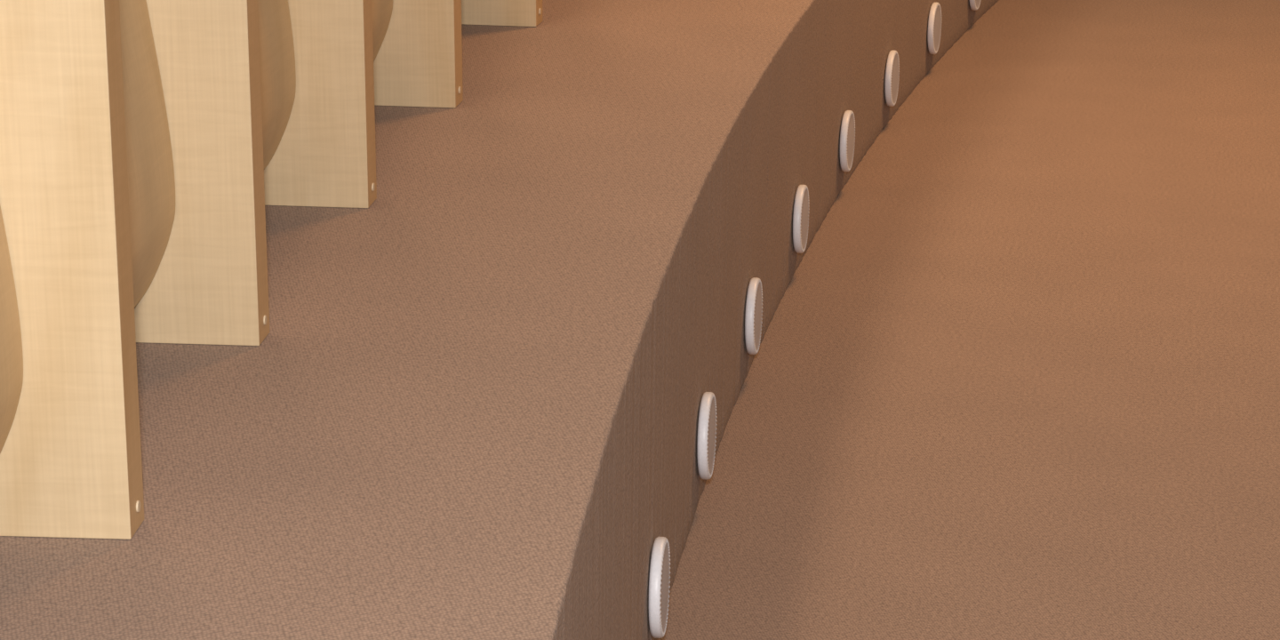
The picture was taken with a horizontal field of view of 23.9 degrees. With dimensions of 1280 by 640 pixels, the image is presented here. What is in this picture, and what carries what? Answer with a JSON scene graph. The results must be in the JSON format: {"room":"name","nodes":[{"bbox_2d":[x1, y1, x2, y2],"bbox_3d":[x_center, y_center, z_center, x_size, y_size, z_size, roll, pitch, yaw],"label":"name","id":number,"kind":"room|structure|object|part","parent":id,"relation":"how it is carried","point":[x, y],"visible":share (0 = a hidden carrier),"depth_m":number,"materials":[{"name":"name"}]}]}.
{"room":"auditorium","nodes":[
{"label":"auditorium","id":0,"kind":"room"},
{"bbox_2d":[656,0,1279,639],"bbox_3d":[3.510,-0.385,6.388,15.279,0.001,18.734,0,16,0],"label":"floor","id":1,"kind":"structure","parent":0,"point":[1019,379],"depth_m":4.82,"materials":[{"name":"beige carpet"}]},
{"bbox_2d":[0,0,998,639],"bbox_3d":[-0.949,-0.492,5.920,5.146,0.466,17.698,3,17,11],"label":"carpeted step","id":2,"kind":"structure","parent":1,"relation":"on","point":[468,408],"depth_m":3.42,"materials":[{"name":"beige carpet"}]},
{"bbox_2d":[0,0,143,539],"bbox_3d":[-0.685,-0.246,2.634,0.460,0.900,0.053,1,16,4],"label":"end panel","id":3,"kind":"object","parent":2,"relation":"on","point":[70,455],"visible":1,"depth_m":2.65,"materials":[{"name":"beige wood"}]},
{"bbox_2d":[136,500,140,511],"bbox_3d":[-0.455,0.169,2.740,0.003,0.012,0.012,1,16,4],"label":"plug","id":4,"kind":"object","parent":3,"relation":"attached to","point":[138,504],"visible":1,"depth_m":2.74,"materials":[{"name":"beige plastic"}]},
{"bbox_2d":[0,0,393,453],"bbox_3d":[-0.309,-0.686,4.430,0.294,0.722,6.152,2,16,8],"label":"seats","id":5,"kind":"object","parent":2,"relation":"on","point":[150,171],"depth_m":3.17,"materials":[{"name":"brown wood"}]},
{"bbox_3d":[-0.612,-0.082,2.354,0.103,0.722,0.560,1,16,3],"label":"curved panel","id":6,"kind":"part","parent":5,"relation":"part of","materials":[{"name":"brown wood"}]},
{"bbox_3d":[-0.573,-0.252,2.940,0.103,0.722,0.556,1,16,4],"label":"curved panel","id":7,"kind":"part","parent":5,"relation":"part of","materials":[{"name":"brown wood"}]},
{"bbox_3d":[-0.519,-0.424,3.529,0.103,0.722,0.570,2,16,6],"label":"curved panel","id":8,"kind":"part","parent":5,"relation":"part of","materials":[{"name":"brown wood"}]},
{"bbox_3d":[-0.448,-0.596,4.121,0.103,0.722,0.564,2,16,7],"label":"curved panel","id":9,"kind":"part","parent":5,"relation":"part of","materials":[{"name":"brown wood"}]},
{"bbox_2d":[134,0,269,345],"bbox_3d":[-0.642,-0.417,3.220,0.460,0.900,0.053,2,16,5],"label":"end panel","id":10,"kind":"object","parent":2,"relation":"on","point":[209,285],"visible":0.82,"depth_m":3.25,"materials":[{"name":"beige wood"}]},
{"bbox_2d":[263,314,266,325],"bbox_3d":[-0.412,0.000,3.320,0.003,0.012,0.012,2,16,5],"label":"plug","id":11,"kind":"object","parent":10,"relation":"attached to","point":[265,316],"visible":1,"depth_m":3.32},
{"bbox_2d":[264,0,376,207],"bbox_3d":[-0.575,-0.591,3.817,0.460,0.900,0.053,2,16,7],"label":"end panel","id":12,"kind":"object","parent":2,"relation":"on","point":[324,156],"visible":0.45,"depth_m":3.86,"materials":[{"name":"beige wood"}]},
{"bbox_2d":[373,0,463,108],"bbox_3d":[-0.497,-0.762,4.406,0.460,0.900,0.053,2,16,8],"label":"end panel","id":13,"kind":"object","parent":2,"relation":"on","point":[418,62],"visible":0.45,"depth_m":4.46,"materials":[{"name":"beige wood"}]},
{"bbox_2d":[461,0,542,26],"bbox_3d":[-0.397,-0.944,5.031,0.460,0.900,0.053,3,16,10],"label":"end panel","id":14,"kind":"object","parent":2,"relation":"on","point":[489,12],"visible":0.45,"depth_m":5.10,"materials":[{"name":"beige wood"}]},
{"bbox_2d":[648,536,670,638],"bbox_3d":[0.023,0.318,3.589,0.016,0.120,0.120,2,16,6],"label":"vent","id":15,"kind":"object","parent":2,"relation":"attached to","point":[660,567],"visible":1,"depth_m":3.55,"materials":[{"name":"plastic"}]},
{"bbox_2d":[696,392,717,479],"bbox_3d":[0.092,0.158,4.136,0.016,0.120,0.120,2,16,7],"label":"vent","id":16,"kind":"object","parent":2,"relation":"attached to","point":[707,425],"visible":1,"depth_m":4.10,"materials":[{"name":"plastic"}]},
{"bbox_2d":[744,277,762,354],"bbox_3d":[0.177,-0.006,4.701,0.015,0.120,0.120,3,16,9],"label":"vent","id":17,"kind":"object","parent":2,"relation":"attached to","point":[754,303],"visible":1,"depth_m":4.66,"materials":[{"name":"plastic"}]},
{"bbox_2d":[792,184,809,253],"bbox_3d":[0.282,-0.177,5.287,0.015,0.120,0.120,3,16,10],"label":"vent","id":18,"kind":"object","parent":2,"relation":"attached to","point":[801,215],"visible":1,"depth_m":5.25,"materials":[{"name":"plastic"}]},
{"bbox_2d":[839,110,855,172],"bbox_3d":[0.403,-0.348,5.875,0.016,0.120,0.120,3,17,12],"label":"vent","id":19,"kind":"object","parent":2,"relation":"attached to","point":[847,133],"visible":1,"depth_m":5.84,"materials":[{"name":"plastic"}]},
{"bbox_2d":[884,50,899,106],"bbox_3d":[0.538,-0.516,6.451,0.016,0.120,0.120,4,17,13],"label":"vent","id":20,"kind":"object","parent":2,"relation":"attached to","point":[892,80],"visible":1,"depth_m":6.42,"materials":[{"name":"plastic"}]},
{"bbox_2d":[927,2,941,54],"bbox_3d":[0.682,-0.676,7.001,0.016,0.120,0.120,4,17,14],"label":"vent","id":21,"kind":"object","parent":2,"relation":"attached to","point":[934,21],"visible":1,"depth_m":6.97,"materials":[{"name":"plastic"}]},
{"bbox_2d":[969,0,981,10],"bbox_3d":[0.838,-0.832,7.539,0.015,0.120,0.120,5,17,16],"label":"vent","id":22,"kind":"object","parent":2,"relation":"attached to","point":[974,4],"visible":1,"depth_m":7.52,"materials":[{"name":"plastic"}]}
]}

